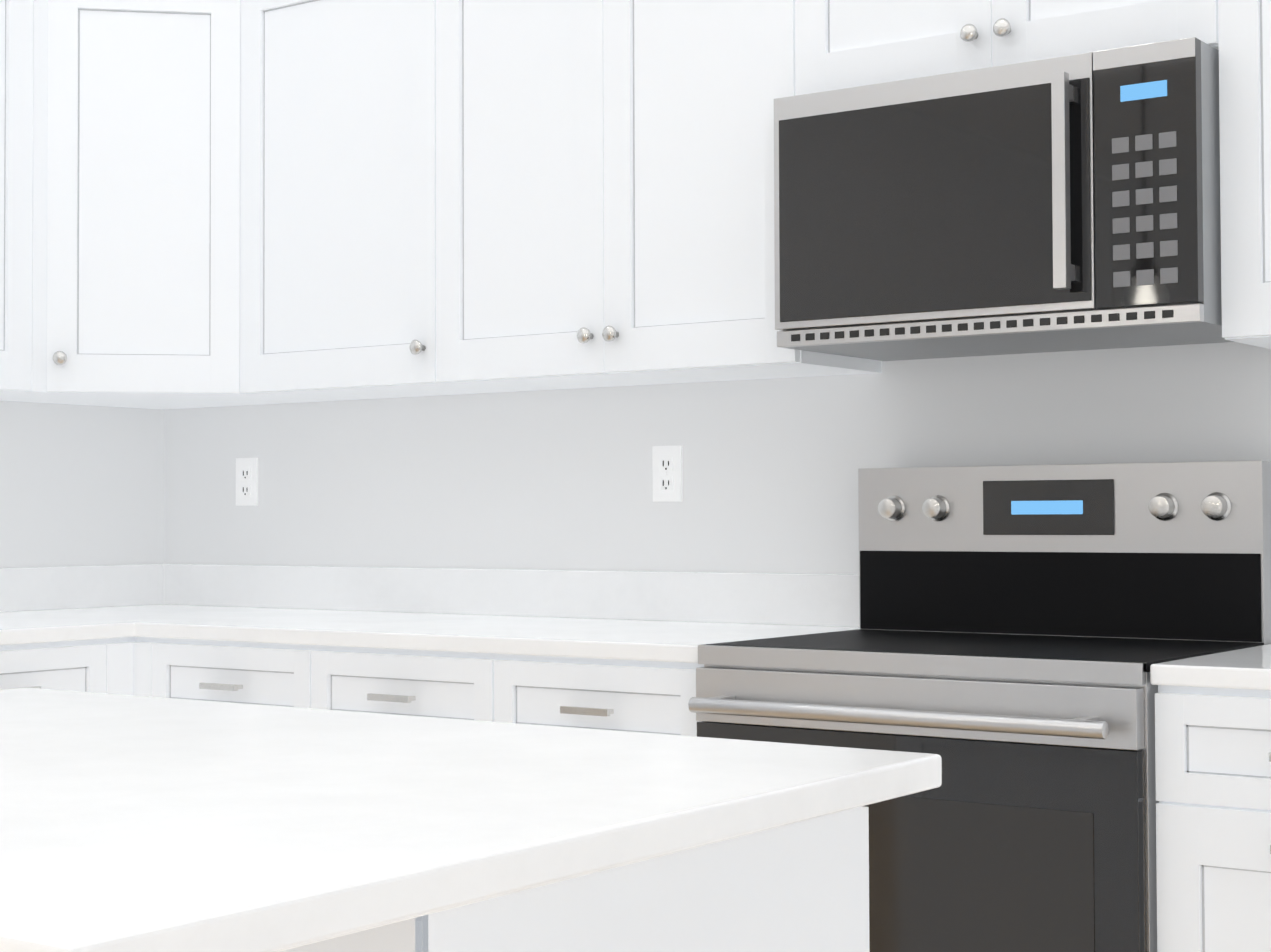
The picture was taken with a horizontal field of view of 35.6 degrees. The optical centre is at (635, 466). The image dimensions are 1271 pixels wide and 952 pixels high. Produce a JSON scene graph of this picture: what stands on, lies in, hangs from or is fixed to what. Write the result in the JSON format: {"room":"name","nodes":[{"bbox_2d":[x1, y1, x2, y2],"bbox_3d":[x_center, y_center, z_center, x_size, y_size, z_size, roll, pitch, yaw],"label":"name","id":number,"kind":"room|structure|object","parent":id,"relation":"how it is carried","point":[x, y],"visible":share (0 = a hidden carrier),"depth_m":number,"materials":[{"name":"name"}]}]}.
{"room":"kitchen","nodes":[
{"label":"kitchen","id":0,"kind":"room"},
{"bbox_2d":[0,400,163,567],"bbox_3d":[-3.268,-0.224,2.118,0.120,2.830,7.050,-1,-2,35],"label":"wall","id":1,"kind":"structure","parent":0,"point":[81,485],"depth_m":4.74,"materials":[{"name":"white paint"}]},
{"bbox_2d":[0,0,35,400],"bbox_3d":[-1.582,-0.624,4.123,0.320,0.920,0.621,-1,-2,35],"label":"upper cabinet","id":2,"kind":"object","parent":1,"relation":"attached to","point":[4,396],"depth_m":4.20,"materials":[{"name":"white wood"}]},
{"bbox_2d":[0,564,163,611],"bbox_3d":[-1.643,0.277,4.271,0.020,0.100,1.634,-1,-2,35],"label":"backsplash","id":3,"kind":"structure","parent":1,"relation":"attached to","point":[68,586],"depth_m":4.71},
{"bbox_2d":[164,342,1270,574],"bbox_3d":[0.730,-0.198,3.679,4.840,2.830,0.120,-1,-2,35],"label":"wall","id":4,"kind":"structure","parent":0,"point":[546,478],"depth_m":4.08,"materials":[{"name":"white paint"}]},
{"bbox_2d":[20,0,261,407],"bbox_3d":[-0.989,-0.619,4.395,0.371,0.920,0.711,-1,-2,35],"label":"upper cabinet","id":5,"kind":"object","parent":4,"relation":"attached to","point":[243,201],"depth_m":4.32,"materials":[{"name":"white wood"}]},
{"bbox_2d":[236,458,257,504],"bbox_3d":[-0.939,0.036,4.776,0.070,0.114,0.010,-1,-2,35],"label":"electrical outlet","id":6,"kind":"object","parent":4,"relation":"attached to","point":[246,481],"visible":1,"depth_m":4.77,"materials":[{"name":"white plastic"}]},
{"bbox_2d":[224,0,495,403],"bbox_3d":[-0.556,-0.623,4.297,0.686,0.920,0.366,-1,-2,35],"label":"upper cabinet","id":7,"kind":"object","parent":4,"relation":"attached to","point":[352,107],"depth_m":4.17,"materials":[{"name":"white wood"}]},
{"bbox_2d":[164,564,858,623],"bbox_3d":[0.690,0.251,3.608,4.554,0.100,0.020,-1,-2,35],"label":"backsplash","id":8,"kind":"structure","parent":4,"relation":"attached to","point":[749,598],"depth_m":4.24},
{"bbox_2d":[653,446,681,501],"bbox_3d":[0.065,0.014,4.065,0.070,0.114,0.010,-1,-2,35],"label":"electrical outlet","id":9,"kind":"object","parent":4,"relation":"attached to","point":[667,473],"visible":1,"depth_m":4.06,"materials":[{"name":"white plastic"}]},
{"bbox_2d":[460,0,881,391],"bbox_3d":[0.005,-0.634,3.928,0.911,0.920,0.320,-1,-2,35],"label":"upper cabinet","id":10,"kind":"object","parent":4,"relation":"attached to","point":[617,156],"depth_m":3.76,"materials":[{"name":"white wood"}]},
{"bbox_2d":[796,0,1031,94],"bbox_3d":[0.557,-0.877,3.542,0.446,0.458,0.320,-1,-2,35],"label":"upper cabinet","id":11,"kind":"object","parent":4,"relation":"attached to","point":[841,44],"depth_m":3.42,"materials":[{"name":"white wood"}]},
{"bbox_2d":[774,37,1233,360],"bbox_3d":[0.653,-0.430,3.386,0.754,0.435,0.448,-1,-2,35],"label":"microwave","id":12,"kind":"object","parent":11,"relation":"attached to","point":[1065,203],"visible":1,"depth_m":3.21,"materials":[{"name":"grey"}]},
{"bbox_2d":[1032,0,1223,60],"bbox_3d":[0.818,-0.883,3.357,0.446,0.458,0.320,-1,-2,35],"label":"upper cabinet","id":13,"kind":"object","parent":4,"relation":"attached to","point":[1060,28],"depth_m":3.19,"materials":[{"name":"white wood"}]},
{"bbox_2d":[1219,0,1270,348],"bbox_3d":[1.414,-0.665,2.930,1.011,0.920,0.320,-1,-2,35],"label":"upper cabinet","id":14,"kind":"object","parent":4,"relation":"attached to","point":[1245,61],"depth_m":3.06,"materials":[{"name":"white wood"}]},
{"bbox_3d":[-1.337,1.208,0.716,4.840,0.120,7.290,-1,-2,35],"label":"floor","id":15,"kind":"structure","parent":0,"visible":0},
{"bbox_2d":[313,708,335,709],"bbox_3d":[-0.624,0.792,4.154,0.582,0.884,0.624,-1,-2,35],"label":"base cabinet","id":16,"kind":"object","parent":15,"relation":"on","point":[313,708],"depth_m":3.76,"materials":[{"name":"white wood"}]},
{"bbox_2d":[336,684,523,723],"bbox_3d":[-0.255,0.784,3.893,0.578,0.884,0.624,-1,-2,35],"label":"base cabinet","id":17,"kind":"object","parent":15,"relation":"on","point":[506,705],"depth_m":3.57,"materials":[{"name":"white wood"}]},
{"bbox_2d":[328,812,869,951],"bbox_3d":[-0.463,0.731,1.815,1.251,0.884,0.664,-1,-2,35],"label":"kitchen island","id":18,"kind":"object","parent":15,"relation":"on","point":[805,889],"depth_m":1.50,"materials":[{"name":"white paint"}]},
{"bbox_2d":[0,688,941,951],"bbox_3d":[-0.523,0.272,1.734,1.276,0.030,0.956,-1,-2,35],"label":"island countertop","id":19,"kind":"structure","parent":18,"relation":"on","point":[129,823],"depth_m":1.45,"materials":[{"name":"white stone"}]},
{"bbox_2d":[524,664,703,735],"bbox_3d":[0.084,0.777,3.652,0.510,0.884,0.624,-1,-2,35],"label":"base cabinet","id":20,"kind":"object","parent":15,"relation":"on","point":[643,702],"depth_m":3.36,"materials":[{"name":"white wood"}]},
{"bbox_2d":[0,604,858,707],"bbox_3d":[-0.824,0.323,3.690,2.025,0.029,1.634,-1,-2,35],"label":"countertop","id":21,"kind":"structure","parent":20,"relation":"on","point":[232,653],"depth_m":3.84,"materials":[{"name":"white stone"}]},
{"bbox_2d":[688,461,1270,951],"bbox_3d":[0.569,0.599,3.236,0.754,1.215,0.698,-1,-2,35],"label":"range","id":22,"kind":"object","parent":15,"relation":"on","point":[1012,639],"visible":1,"depth_m":3.09,"materials":[{"name":"silver metal"}]},
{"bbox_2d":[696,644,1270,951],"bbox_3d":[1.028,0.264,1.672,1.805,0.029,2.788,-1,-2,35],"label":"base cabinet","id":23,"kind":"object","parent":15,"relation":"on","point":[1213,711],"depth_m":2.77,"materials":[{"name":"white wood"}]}
]}

